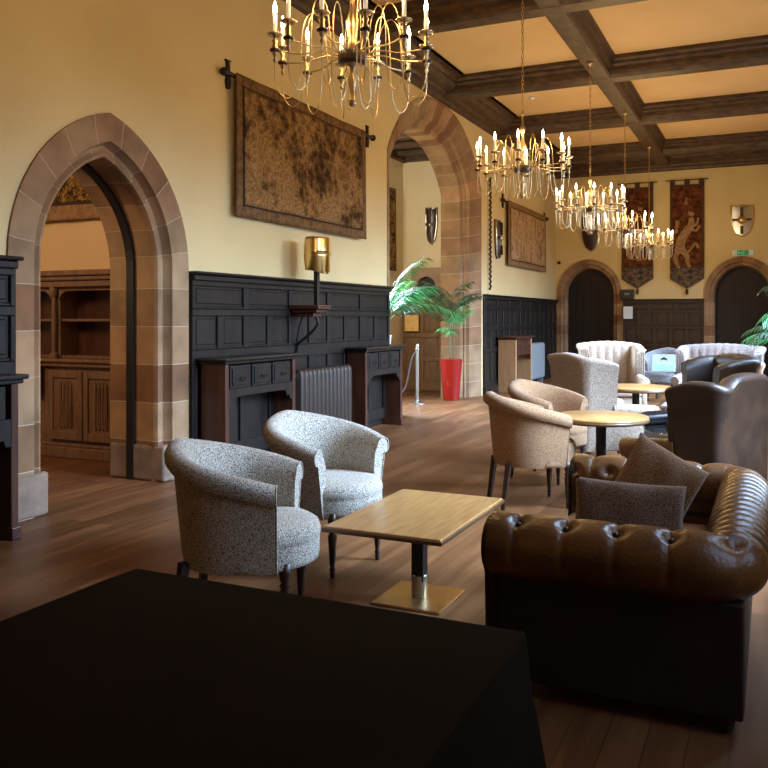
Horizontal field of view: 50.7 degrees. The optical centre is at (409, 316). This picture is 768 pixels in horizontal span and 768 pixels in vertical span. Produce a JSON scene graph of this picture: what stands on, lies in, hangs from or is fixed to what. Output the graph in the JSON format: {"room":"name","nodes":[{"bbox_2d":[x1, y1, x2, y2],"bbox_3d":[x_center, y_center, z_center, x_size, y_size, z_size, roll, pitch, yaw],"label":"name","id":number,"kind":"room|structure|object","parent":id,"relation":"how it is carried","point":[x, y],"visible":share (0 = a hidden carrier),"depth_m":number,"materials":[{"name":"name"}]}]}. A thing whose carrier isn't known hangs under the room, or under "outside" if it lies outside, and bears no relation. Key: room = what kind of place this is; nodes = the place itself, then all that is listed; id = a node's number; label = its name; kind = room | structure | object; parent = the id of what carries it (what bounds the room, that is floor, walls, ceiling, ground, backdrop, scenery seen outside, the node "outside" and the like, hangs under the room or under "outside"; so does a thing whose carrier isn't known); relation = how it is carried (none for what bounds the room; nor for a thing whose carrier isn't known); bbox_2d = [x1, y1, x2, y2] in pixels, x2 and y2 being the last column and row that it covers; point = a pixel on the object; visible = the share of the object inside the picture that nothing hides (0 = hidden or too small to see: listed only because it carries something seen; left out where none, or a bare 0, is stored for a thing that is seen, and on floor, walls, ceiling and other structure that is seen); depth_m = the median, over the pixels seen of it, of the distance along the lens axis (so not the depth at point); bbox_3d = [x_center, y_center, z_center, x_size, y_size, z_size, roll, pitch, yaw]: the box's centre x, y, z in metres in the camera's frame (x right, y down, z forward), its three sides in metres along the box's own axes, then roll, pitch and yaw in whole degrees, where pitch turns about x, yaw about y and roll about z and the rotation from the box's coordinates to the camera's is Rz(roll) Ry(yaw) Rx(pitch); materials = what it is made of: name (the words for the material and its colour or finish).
{"room":"historic interior","nodes":[
{"label":"historic interior","id":0,"kind":"room"},
{"bbox_2d":[40,218,109,270],"bbox_3d":[-5.301,-0.600,10.037,6.130,4.300,0.100,0,0,24],"label":"wall","id":1,"kind":"structure","parent":0,"point":[77,244],"depth_m":9.34,"materials":[{"name":"beige paint"}]},
{"bbox_2d":[46,175,99,220],"bbox_3d":[-4.176,-1.655,9.379,1.920,1.090,0.050,0,0,24],"label":"tapestry","id":2,"kind":"object","parent":1,"relation":"attached to","point":[71,202],"visible":0.1,"depth_m":9.23,"materials":[{"name":"brown fabric"}]},
{"bbox_2d":[0,0,555,395],"bbox_3d":[-1.084,-1.260,11.164,0.650,5.620,22.700,0,0,24],"label":"wall","id":3,"kind":"structure","parent":0,"point":[155,66],"depth_m":8.18,"materials":[{"name":"paint"}]},
{"bbox_2d":[0,255,23,372],"bbox_3d":[-3.622,0.550,4.543,0.120,2.000,3.380,0,0,24],"label":"trim","id":4,"kind":"structure","parent":3,"relation":"attached to","point":[8,264],"depth_m":6.02,"materials":[{"name":"brown wood"}]},
{"bbox_2d":[18,471,47,521],"bbox_3d":[-3.216,1.380,6.339,0.675,0.340,0.370,0,0,24],"label":"trim","id":5,"kind":"structure","parent":3,"relation":"attached to","point":[32,489],"depth_m":6.23,"materials":[{"name":"stone"}]},
{"bbox_2d":[6,113,188,521],"bbox_3d":[-2.885,-0.105,7.111,0.670,3.309,2.050,0,0,24],"label":"stone archway","id":6,"kind":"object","parent":3,"relation":"attached to","point":[141,187],"depth_m":7.57,"materials":[{"name":"stone"}]},
{"bbox_2d":[80,163,134,479],"bbox_3d":[-2.942,0.075,7.136,0.085,2.950,1.360,0,0,24],"label":"trim","id":7,"kind":"structure","parent":3,"relation":"attached to","point":[121,219],"depth_m":7.72,"materials":[{"name":"black paint"}]},
{"bbox_2d":[110,442,173,481],"bbox_3d":[-2.530,1.380,7.873,0.675,0.340,0.370,0,0,24],"label":"trim","id":8,"kind":"structure","parent":3,"relation":"attached to","point":[148,462],"depth_m":7.68,"materials":[{"name":"stone"}]},
{"bbox_2d":[189,271,393,451],"bbox_3d":[-1.202,0.550,9.957,0.120,2.000,4.520,0,0,24],"label":"wall paneling","id":9,"kind":"structure","parent":3,"relation":"attached to","point":[230,314],"depth_m":9.23,"materials":[{"name":"brown wood"}]},
{"bbox_2d":[220,59,375,147],"bbox_3d":[-1.226,-2.540,9.935,0.095,0.300,3.510,0,0,24],"label":"rod","id":10,"kind":"object","parent":3,"relation":"attached to","point":[225,71],"visible":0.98,"depth_m":8.47,"materials":[{"name":"black metal"}]},
{"bbox_2d":[236,72,366,239],"bbox_3d":[-1.214,-1.820,9.853,0.052,1.500,2.960,0,0,24],"label":"tapestry","id":11,"kind":"object","parent":10,"relation":"hanging from","point":[295,166],"visible":1,"depth_m":9.53,"materials":[{"name":"brown fabric"}]},
{"bbox_2d":[289,271,330,352],"bbox_3d":[-1.183,-0.086,9.554,0.416,1.048,0.300,0,0,24],"label":"wall bracket","id":12,"kind":"object","parent":3,"relation":"attached to","point":[315,310],"visible":0.92,"depth_m":9.49,"materials":[{"name":"brown wood"}]},
{"bbox_2d":[289,305,330,316],"bbox_3d":[-1.175,-0.070,9.551,0.400,0.140,0.300,0,0,24],"label":"shelf","id":13,"kind":"object","parent":12,"relation":"attached to","point":[299,310],"depth_m":9.45,"materials":[{"name":"brown wood"}]},
{"bbox_2d":[304,236,330,273],"bbox_3d":[-1.082,-0.721,9.513,0.354,0.438,0.322,0,0,-44],"label":"great helm","id":14,"kind":"object","parent":12,"relation":"on","point":[317,253],"visible":1,"depth_m":9.38,"materials":[{"name":"gold metal"}]},
{"bbox_2d":[283,0,565,175],"bbox_3d":[-0.550,-3.905,10.925,0.520,0.410,22.700,0,0,24],"label":"trim","id":15,"kind":"structure","parent":3,"relation":"attached to","point":[485,113],"depth_m":13.18,"materials":[{"name":"brown wood"}]},
{"bbox_2d":[387,96,480,397],"bbox_3d":[0.234,-1.077,14.102,0.660,5.254,4.260,0,0,24],"label":"stone archway","id":16,"kind":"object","parent":3,"relation":"attached to","point":[431,123],"depth_m":15.62,"materials":[{"name":"stone"}]},
{"bbox_2d":[489,177,491,289],"bbox_3d":[1.617,-1.674,16.288,0.068,2.274,0.068,0,0,24],"label":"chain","id":17,"kind":"object","parent":3,"relation":"hanging from","point":[490,186],"visible":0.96,"depth_m":16.27,"materials":[{"name":"black metal"}]},
{"bbox_2d":[494,219,502,258],"bbox_3d":[1.852,-1.612,16.752,0.152,0.823,0.283,0,0,24],"label":"shield","id":18,"kind":"object","parent":3,"relation":"attached to","point":[498,225],"visible":1,"depth_m":16.68,"materials":[{"name":"silver metal"}]},
{"bbox_2d":[357,0,646,44],"bbox_3d":[2.041,-3.910,9.800,6.170,0.320,0.540,0,0,24],"label":"trim","id":19,"kind":"structure","parent":3,"relation":"attached to","point":[443,15],"depth_m":10.24,"materials":[{"name":"brown wood"}]},
{"bbox_2d":[483,294,558,394],"bbox_3d":[2.678,0.550,18.639,0.120,2.000,5.860,0,0,24],"label":"trim","id":20,"kind":"structure","parent":3,"relation":"attached to","point":[503,315],"depth_m":17.66,"materials":[{"name":"brown wood"}]},
{"bbox_2d":[501,193,548,220],"bbox_3d":[2.695,-2.460,18.703,0.098,0.300,3.746,0,0,24],"label":"rod","id":21,"kind":"object","parent":3,"relation":"attached to","point":[503,200],"visible":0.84,"depth_m":17.15,"materials":[{"name":"black metal"}]},
{"bbox_2d":[508,200,545,271],"bbox_3d":[2.744,-1.805,18.709,0.052,1.390,3.100,0,0,24],"label":"tapestry","id":22,"kind":"object","parent":21,"relation":"hanging from","point":[527,227],"visible":1,"depth_m":18.49,"materials":[{"name":"brown fabric"}]},
{"bbox_2d":[442,35,767,101],"bbox_3d":[3.367,-3.910,12.767,6.170,0.320,0.540,0,0,24],"label":"trim","id":23,"kind":"structure","parent":3,"relation":"attached to","point":[747,51],"depth_m":12.58,"materials":[{"name":"brown wood"}]},
{"bbox_2d":[499,91,767,137],"bbox_3d":[4.653,-3.910,15.643,6.170,0.320,0.540,0,0,24],"label":"trim","id":24,"kind":"structure","parent":3,"relation":"attached to","point":[750,103],"depth_m":15.44,"materials":[{"name":"brown wood"}]},
{"bbox_2d":[544,130,767,164],"bbox_3d":[6.040,-3.910,18.747,6.170,0.320,0.540,0,0,24],"label":"trim","id":25,"kind":"structure","parent":3,"relation":"attached to","point":[757,139],"depth_m":18.53,"materials":[{"name":"brown wood"}]},
{"bbox_2d":[0,378,767,767],"bbox_3d":[-0.837,1.600,11.546,13.050,0.100,23.800,0,0,24],"label":"floor","id":26,"kind":"structure","parent":0,"point":[96,527],"depth_m":5.20,"materials":[{"name":"brown wood"}]},
{"bbox_2d":[0,373,28,540],"bbox_3d":[-3.124,0.975,5.153,0.380,1.150,1.360,0,0,24],"label":"desk","id":27,"kind":"object","parent":26,"relation":"on","point":[10,530],"visible":1,"depth_m":5.63,"materials":[{"name":"brown wood"}]},
{"bbox_2d":[40,269,109,461],"bbox_3d":[-3.706,0.520,9.011,2.320,2.060,0.430,0,0,24],"label":"wooden cabinet","id":28,"kind":"object","parent":26,"relation":"on","point":[74,304],"visible":0.45,"depth_m":8.96,"materials":[{"name":"brown wood"}]},
{"bbox_2d":[40,319,109,321],"bbox_3d":[-3.664,0.035,9.080,2.300,0.030,0.230,0,0,24],"label":"shelf","id":29,"kind":"object","parent":28,"relation":"attached to","point":[41,320],"depth_m":8.96,"materials":[{"name":"brown wood"}]},
{"bbox_2d":[40,354,109,358],"bbox_3d":[-3.664,0.445,9.080,2.300,0.030,0.230,0,0,24],"label":"shelf","id":30,"kind":"object","parent":28,"relation":"attached to","point":[68,356],"depth_m":9.05,"materials":[{"name":"brown wood"}]},
{"bbox_2d":[40,358,109,367],"bbox_3d":[-3.696,0.505,9.034,2.320,0.090,0.380,0,0,24],"label":"countertop","id":31,"kind":"structure","parent":28,"relation":"on","point":[55,362],"depth_m":8.82,"materials":[{"name":"brown wood"}]},
{"bbox_2d":[164,438,320,595],"bbox_3d":[-0.833,1.082,4.065,0.767,0.942,0.796,0,0,2],"label":"tub chair","id":32,"kind":"object","parent":26,"relation":"on","point":[240,513],"visible":0.89,"depth_m":3.79,"materials":[{"name":"grey fabric"}]},
{"bbox_2d":[198,352,301,451],"bbox_3d":[-1.647,0.975,8.496,0.350,1.150,1.370,0,0,24],"label":"desk","id":33,"kind":"object","parent":26,"relation":"on","point":[240,393],"visible":0.86,"depth_m":8.40,"materials":[{"name":"brown wood"}]},
{"bbox_2d":[295,364,351,421],"bbox_3d":[-1.089,1.080,9.867,0.180,0.940,1.305,0,0,24],"label":"radiator","id":34,"kind":"object","parent":26,"relation":"on","point":[324,390],"visible":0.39,"depth_m":9.83,"materials":[{"name":"black metal"}]},
{"bbox_2d":[263,410,388,577],"bbox_3d":[-0.540,1.082,5.139,0.767,0.942,0.796,0,0,35],"label":"tub chair","id":35,"kind":"object","parent":26,"relation":"on","point":[342,460],"visible":0.82,"depth_m":5.09,"materials":[{"name":"grey fabric"}]},
{"bbox_2d":[263,410,387,519],"bbox_3d":[-0.601,0.908,5.183,0.616,0.594,0.796,0,0,35],"label":"armchair","id":36,"kind":"object","parent":35,"relation":"in","point":[332,452],"depth_m":5.25,"materials":[{"name":"grey fabric"}]},
{"bbox_2d":[345,344,406,426],"bbox_3d":[-0.450,0.975,11.198,0.330,1.150,1.260,0,0,24],"label":"desk","id":37,"kind":"object","parent":26,"relation":"on","point":[376,369],"visible":0.91,"depth_m":11.24,"materials":[{"name":"brown wood"}]},
{"bbox_2d":[321,489,504,614],"bbox_3d":[0.052,1.310,4.467,0.666,0.480,1.006,0,0,24],"label":"coffee table","id":38,"kind":"object","parent":26,"relation":"on","point":[421,519],"visible":1,"depth_m":4.41,"materials":[{"name":"brown wood"}]},
{"bbox_2d":[402,344,425,403],"bbox_3d":[-0.487,1.018,13.544,0.444,1.065,2.607,0,0,30],"label":"barrier post","id":39,"kind":"object","parent":26,"relation":"on","point":[417,401],"visible":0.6,"depth_m":14.49,"materials":[{"name":"silver metal"}]},
{"bbox_2d":[390,257,461,343],"bbox_3d":[0.018,-0.153,12.811,1.383,1.523,2.097,0,0,-22],"label":"potted palm","id":40,"kind":"object","parent":26,"relation":"on","point":[414,295],"visible":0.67,"depth_m":12.60,"materials":[{"name":"green plant"}]},
{"bbox_2d":[417,280,485,400],"bbox_3d":[0.674,0.427,15.167,1.206,2.246,1.423,0,0,38],"label":"potted palm","id":41,"kind":"object","parent":26,"relation":"on","point":[451,369],"visible":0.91,"depth_m":15.04,"materials":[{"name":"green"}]},
{"bbox_2d":[497,335,534,392],"bbox_3d":[2.252,0.975,17.121,0.430,1.150,1.300,0,0,24],"label":"desk","id":42,"kind":"object","parent":26,"relation":"on","point":[514,351],"visible":0.91,"depth_m":16.63,"materials":[{"name":"brown wood"}]},
{"bbox_2d":[483,391,575,510],"bbox_3d":[0.992,1.082,6.725,0.767,0.942,0.796,0,0,-10],"label":"tub chair","id":43,"kind":"object","parent":26,"relation":"on","point":[526,435],"visible":0.94,"depth_m":6.44,"materials":[{"name":"brown fabric"}]},
{"bbox_2d":[483,391,571,468],"bbox_3d":[0.918,0.908,6.712,0.616,0.594,0.796,0,0,-10],"label":"tub","id":44,"kind":"object","parent":43,"relation":"in","point":[526,435],"depth_m":6.43,"materials":[{"name":"beige fabric"}]},
{"bbox_2d":[532,342,544,381],"bbox_3d":[2.849,1.075,18.677,0.180,0.950,1.365,0,0,24],"label":"radiator","id":45,"kind":"object","parent":26,"relation":"on","point":[538,348],"visible":0.59,"depth_m":18.76,"materials":[{"name":"grey"}]},
{"bbox_2d":[508,379,588,484],"bbox_3d":[1.329,1.082,7.800,0.767,0.942,0.796,0,0,42],"label":"tub chair","id":46,"kind":"object","parent":26,"relation":"on","point":[554,398],"visible":0.39,"depth_m":7.91,"materials":[{"name":"brown fabric"}]},
{"bbox_2d":[508,379,587,411],"bbox_3d":[1.273,0.908,7.850,0.616,0.594,0.796,0,0,42],"label":"tub","id":47,"kind":"object","parent":46,"relation":"in","point":[554,398],"depth_m":7.98,"materials":[{"name":"beige fabric"}]},
{"bbox_2d":[547,352,659,454],"bbox_3d":[2.070,0.973,8.751,0.933,1.185,0.963,0,0,-14],"label":"chair","id":48,"kind":"object","parent":26,"relation":"on","point":[596,379],"visible":0.53,"depth_m":8.31,"materials":[{"name":"fabric"}]},
{"bbox_2d":[560,410,649,456],"bbox_3d":[1.603,1.188,6.798,0.790,0.725,0.790,0,0,24],"label":"round table","id":49,"kind":"object","parent":26,"relation":"on","point":[600,419],"visible":0.56,"depth_m":6.72,"materials":[{"name":"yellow wood"}]},
{"bbox_2d":[576,341,649,404],"bbox_3d":[3.183,0.974,12.734,1.042,1.183,0.913,0,0,2],"label":"sofa","id":50,"kind":"object","parent":26,"relation":"on","point":[630,357],"visible":0.41,"depth_m":13.00,"materials":[{"name":"fabric"}]},
{"bbox_2d":[617,393,640,396],"bbox_3d":[3.180,1.150,12.653,0.700,0.140,0.750,0,0,2],"label":"seat cushion","id":51,"kind":"object","parent":50,"relation":"on","point":[618,394],"depth_m":12.28,"materials":[{"name":"fabric"}]},
{"bbox_2d":[481,453,767,733],"bbox_3d":[1.138,1.177,3.862,1.076,0.746,1.800,0,0,24],"label":"sofa","id":52,"kind":"object","parent":26,"relation":"on","point":[639,613],"visible":0.82,"depth_m":3.12,"materials":[{"name":"leather"}]},
{"bbox_2d":[575,476,686,530],"bbox_3d":[0.921,0.850,3.422,0.471,0.316,0.169,0,0,18],"label":"cushion","id":53,"kind":"object","parent":52,"relation":"on","point":[620,503],"visible":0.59,"depth_m":3.38,"materials":[{"name":"fabric"}]},
{"bbox_2d":[567,512,706,530],"bbox_3d":[1.158,1.180,4.208,0.800,0.140,0.642,0,0,24],"label":"seat cushion","id":54,"kind":"object","parent":52,"relation":"on","point":[691,523],"depth_m":4.37,"materials":[{"name":"leather"}]},
{"bbox_2d":[614,433,709,516],"bbox_3d":[1.125,0.765,3.692,0.468,0.458,0.192,0,0,15],"label":"cushion","id":55,"kind":"object","parent":52,"relation":"on","point":[648,462],"visible":0.53,"depth_m":3.66,"materials":[{"name":"brown fabric"}]},
{"bbox_2d":[617,383,670,403],"bbox_3d":[2.688,1.188,9.642,0.870,0.725,0.870,0,0,24],"label":"round table","id":56,"kind":"object","parent":26,"relation":"on","point":[635,390],"visible":0.44,"depth_m":9.48,"materials":[{"name":"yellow wood"}]},
{"bbox_2d":[645,347,675,400],"bbox_3d":[4.700,1.062,14.997,0.796,0.982,0.767,0,0,32],"label":"tub chair","id":57,"kind":"object","parent":26,"relation":"on","point":[655,377],"visible":0.27,"depth_m":14.89,"materials":[{"name":"grey fabric"}]},
{"bbox_2d":[645,347,675,373],"bbox_3d":[4.740,0.888,15.061,0.796,0.634,0.616,0,0,32],"label":"tub","id":58,"kind":"object","parent":57,"relation":"in","point":[648,356],"depth_m":15.19,"materials":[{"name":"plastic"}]},
{"bbox_2d":[652,354,675,371],"bbox_3d":[4.614,0.836,14.723,0.420,0.312,0.088,0,0,30],"label":"cushion","id":59,"kind":"object","parent":57,"relation":"on","point":[660,362],"visible":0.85,"depth_m":14.71,"materials":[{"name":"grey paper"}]},
{"bbox_2d":[660,402,666,409],"bbox_3d":[3.489,1.335,10.380,0.480,0.430,0.520,0,0,24],"label":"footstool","id":60,"kind":"object","parent":26,"relation":"on","point":[663,406],"visible":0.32,"depth_m":10.24,"materials":[{"name":"fabric"}]},
{"bbox_2d":[619,372,767,480],"bbox_3d":[2.213,0.988,6.229,0.999,1.155,0.872,0,0,-44],"label":"chair","id":61,"kind":"object","parent":26,"relation":"on","point":[726,421],"visible":0.59,"depth_m":5.83,"materials":[{"name":"leather"}]},
{"bbox_2d":[641,353,760,437],"bbox_3d":[2.710,0.953,7.621,0.875,1.225,0.887,0,0,-4],"label":"chair","id":62,"kind":"object","parent":26,"relation":"on","point":[708,368],"visible":0.3,"depth_m":7.86,"materials":[{"name":"leather"}]},
{"bbox_2d":[644,429,667,437],"bbox_3d":[2.627,1.150,7.615,0.710,0.140,0.560,0,0,-4],"label":"seat cushion","id":63,"kind":"object","parent":62,"relation":"on","point":[650,433],"depth_m":7.64,"materials":[{"name":"black leather"}]},
{"bbox_2d":[670,343,766,385],"bbox_3d":[4.850,0.994,12.756,1.342,1.143,0.911,0,0,32],"label":"sofa","id":64,"kind":"object","parent":26,"relation":"on","point":[684,352],"visible":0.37,"depth_m":13.02,"materials":[{"name":"fabric"}]},
{"bbox_2d":[740,286,767,348],"bbox_3d":[4.232,0.582,9.289,0.852,1.936,1.263,0,0,24],"label":"potted palm","id":65,"kind":"object","parent":26,"relation":"on","point":[753,338],"visible":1,"depth_m":9.33,"materials":[{"name":"green plant"}]},
{"bbox_2d":[757,362,764,373],"bbox_3d":[4.301,1.063,11.088,0.955,1.005,0.864,0,0,16],"label":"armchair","id":66,"kind":"object","parent":26,"relation":"on","point":[760,370],"visible":0.04,"depth_m":10.60,"materials":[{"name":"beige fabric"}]},
{"bbox_3d":[-0.676,1.179,1.452,1.240,0.742,1.840,0,0,24],"label":"trestle table","id":67,"kind":"object","parent":26,"relation":"on","visible":0},
{"bbox_2d":[0,569,546,767],"bbox_3d":[-0.676,1.168,1.452,1.482,0.741,2.183,0,0,24],"label":"tablecloth","id":68,"kind":"object","parent":67,"relation":"on","point":[137,668],"visible":1,"depth_m":1.80,"materials":[{"name":"black fabric"}]},
{"bbox_2d":[389,158,402,382],"bbox_3d":[-1.529,-1.100,14.348,0.100,5.300,6.550,0,0,24],"label":"wall","id":69,"kind":"structure","parent":0,"point":[395,167],"depth_m":17.06,"materials":[{"name":"beige paint"}]},
{"bbox_2d":[389,187,396,270],"bbox_3d":[-0.471,-1.800,16.366,0.049,1.700,0.900,0,0,24],"label":"tapestry","id":70,"kind":"object","parent":69,"relation":"attached to","point":[392,192],"visible":0.4,"depth_m":16.63,"materials":[{"name":"brown fabric"}]},
{"bbox_2d":[390,133,428,162],"bbox_3d":[-0.942,-1.000,14.030,1.430,5.100,6.650,0,0,24],"label":"trim","id":71,"kind":"structure","parent":69,"relation":"attached to","point":[411,155],"depth_m":16.64,"materials":[{"name":"brown wood"}]},
{"bbox_2d":[396,139,421,149],"bbox_3d":[-3.038,-3.500,15.077,6.150,0.100,6.650,0,0,24],"label":"ceiling","id":72,"kind":"structure","parent":0,"point":[413,139],"depth_m":16.48,"materials":[{"name":"brown wood"}]},
{"bbox_2d":[403,161,440,297],"bbox_3d":[-1.711,-1.100,18.071,6.130,5.300,0.100,0,0,24],"label":"wall","id":73,"kind":"structure","parent":0,"point":[421,190],"depth_m":17.17,"materials":[{"name":"beige paint"}]},
{"bbox_2d":[405,315,418,330],"bbox_3d":[0.034,0.130,17.109,0.320,0.340,0.012,0,0,24],"label":"poster","id":74,"kind":"object","parent":73,"relation":"attached to","point":[411,322],"visible":1,"depth_m":17.10,"materials":[{"name":"paper"}]},
{"bbox_2d":[402,298,440,390],"bbox_3d":[0.440,0.575,16.989,1.360,1.950,0.120,0,0,24],"label":"trim","id":75,"kind":"structure","parent":73,"relation":"attached to","point":[429,344],"depth_m":17.07,"materials":[{"name":"brown wood"}]},
{"bbox_2d":[411,267,440,297],"bbox_3d":[0.358,-0.720,17.026,0.680,0.620,0.120,0,0,24],"label":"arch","id":76,"kind":"object","parent":73,"relation":"attached to","point":[431,275],"visible":0.69,"depth_m":17.00,"materials":[{"name":"beige stone"}]},
{"bbox_2d":[425,207,437,244],"bbox_3d":[0.434,-1.912,16.975,0.274,0.804,0.150,0,0,24],"label":"shield","id":77,"kind":"object","parent":73,"relation":"attached to","point":[431,214],"visible":1,"depth_m":16.94,"materials":[{"name":"silver metal"}]},
{"bbox_2d":[440,359,462,400],"bbox_3d":[0.770,1.170,15.155,0.430,0.760,0.430,0,0,24],"label":"pot","id":78,"kind":"object","parent":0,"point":[451,369],"depth_m":15.00,"materials":[{"name":"red"}]},
{"bbox_2d":[371,0,767,148],"bbox_3d":[2.248,-4.120,9.675,6.690,0.100,22.700,0,0,24],"label":"ceiling","id":79,"kind":"structure","parent":0,"point":[649,24],"depth_m":12.42,"materials":[{"name":"beige paint"}]},
{"bbox_2d":[534,0,670,165],"bbox_3d":[1.741,-3.913,9.901,0.460,0.315,22.700,0,0,24],"label":"trim","id":80,"kind":"structure","parent":79,"relation":"attached to","point":[579,30],"depth_m":12.26,"materials":[{"name":"brown wood"}]},
{"bbox_2d":[267,0,433,117],"bbox_3d":[-0.368,-2.604,5.181,1.067,2.528,1.067,0,0,24],"label":"chandelier","id":81,"kind":"object","parent":80,"relation":"hanging from","point":[351,57],"visible":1,"depth_m":5.11,"materials":[{"name":"gold metal"}]},
{"bbox_2d":[473,0,573,200],"bbox_3d":[1.211,-2.534,8.714,1.067,2.528,1.067,0,0,20],"label":"chandelier","id":82,"kind":"object","parent":80,"relation":"hanging from","point":[523,168],"visible":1,"depth_m":8.69,"materials":[{"name":"gold metal"}]},
{"bbox_2d":[553,62,626,231],"bbox_3d":[2.659,-2.534,11.955,1.067,2.528,1.067,0,0,13],"label":"chandelier","id":83,"kind":"object","parent":80,"relation":"hanging from","point":[590,209],"visible":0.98,"depth_m":11.93,"materials":[{"name":"gold metal"}]},
{"bbox_2d":[595,113,654,248],"bbox_3d":[3.924,-2.504,14.786,1.067,2.528,1.067,0,0,7],"label":"chandelier","id":84,"kind":"object","parent":80,"relation":"hanging from","point":[624,231],"visible":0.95,"depth_m":14.77,"materials":[{"name":"gold metal"}]},
{"bbox_2d":[626,145,674,259],"bbox_3d":[5.230,-2.504,17.707,1.067,2.528,1.067,0,0,1],"label":"chandelier","id":85,"kind":"object","parent":80,"relation":"hanging from","point":[649,146],"visible":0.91,"depth_m":17.68,"materials":[{"name":"gold metal"}]},
{"bbox_2d":[556,164,767,343],"bbox_3d":[6.660,-1.260,20.135,6.170,5.620,0.001,0,0,24],"label":"wall","id":86,"kind":"structure","parent":0,"point":[724,187],"depth_m":20.23,"materials":[{"name":"paint"}]},
{"bbox_2d":[557,259,621,352],"bbox_3d":[4.733,0.025,21.226,1.680,3.050,0.480,0,0,24],"label":"trim","id":87,"kind":"structure","parent":86,"relation":"attached to","point":[575,269],"depth_m":21.18,"materials":[{"name":"stone"}]},
{"bbox_2d":[568,269,612,354],"bbox_3d":[4.753,0.145,21.272,1.280,2.810,0.120,0,0,24],"label":"door","id":88,"kind":"structure","parent":86,"relation":"in","point":[590,293],"depth_m":21.29,"materials":[{"name":"black wood"}]},
{"bbox_2d":[581,215,600,250],"bbox_3d":[4.661,-2.171,20.919,0.536,0.951,0.208,0,0,24],"label":"shield","id":89,"kind":"object","parent":86,"relation":"attached to","point":[589,238],"visible":0.7,"depth_m":20.89,"materials":[{"name":"silver metal"}]},
{"bbox_2d":[620,289,633,298],"bbox_3d":[5.520,-0.580,20.587,0.340,0.240,0.104,0,0,24],"label":"box","id":90,"kind":"object","parent":86,"relation":"attached to","point":[624,293],"visible":1,"depth_m":20.54,"materials":[{"name":"black"}]},
{"bbox_2d":[622,306,633,319],"bbox_3d":[5.531,-0.110,20.537,0.280,0.360,0.028,0,0,24],"label":"framed notice","id":91,"kind":"object","parent":86,"relation":"attached to","point":[627,311],"visible":1,"depth_m":20.53,"materials":[{"name":"white paper"}]},
{"bbox_2d":[618,181,656,293],"bbox_3d":[5.750,-1.985,20.487,0.980,2.830,0.070,0,0,24],"label":"banner","id":92,"kind":"object","parent":86,"relation":"attached to","point":[637,272],"visible":0.8,"depth_m":20.47,"materials":[{"name":"brown fabric"}]},
{"bbox_2d":[555,149,767,178],"bbox_3d":[6.554,-3.855,19.898,6.170,0.430,0.520,0,0,24],"label":"trim","id":93,"kind":"structure","parent":86,"relation":"attached to","point":[757,156],"depth_m":20.03,"materials":[{"name":"brown wood"}]},
{"bbox_2d":[622,299,703,353],"bbox_3d":[6.302,0.550,20.229,1.980,2.000,0.120,0,0,24],"label":"trim","id":94,"kind":"structure","parent":86,"relation":"attached to","point":[657,323],"depth_m":20.22,"materials":[{"name":"brown wood"}]},
{"bbox_2d":[666,178,707,294],"bbox_3d":[6.836,-1.975,20.002,1.000,2.850,0.070,0,0,24],"label":"banner","id":95,"kind":"object","parent":86,"relation":"attached to","point":[686,200],"visible":1,"depth_m":19.99,"materials":[{"name":"brown fabric"}]},
{"bbox_2d":[704,256,767,343],"bbox_3d":[8.092,0.040,19.725,1.720,3.020,0.480,0,0,24],"label":"trim","id":96,"kind":"structure","parent":86,"relation":"attached to","point":[726,266],"depth_m":19.80,"materials":[{"name":"stone"}]},
{"bbox_2d":[715,267,767,376],"bbox_3d":[8.113,0.160,19.770,1.320,2.780,0.120,0,0,24],"label":"door","id":97,"kind":"structure","parent":86,"relation":"in","point":[738,310],"depth_m":19.79,"materials":[{"name":"black wood"}]},
{"bbox_2d":[730,204,753,236],"bbox_3d":[7.966,-2.312,19.442,0.516,0.784,0.200,0,0,24],"label":"shield","id":98,"kind":"object","parent":86,"relation":"attached to","point":[741,216],"visible":1,"depth_m":19.41,"materials":[{"name":"silver metal"}]},
{"bbox_2d":[732,249,753,255],"bbox_3d":[8.011,-1.550,19.493,0.480,0.140,0.069,0,0,24],"label":"exit sign","id":99,"kind":"object","parent":86,"relation":"attached to","point":[749,251],"visible":1,"depth_m":19.48,"materials":[{"name":"green plastic"}]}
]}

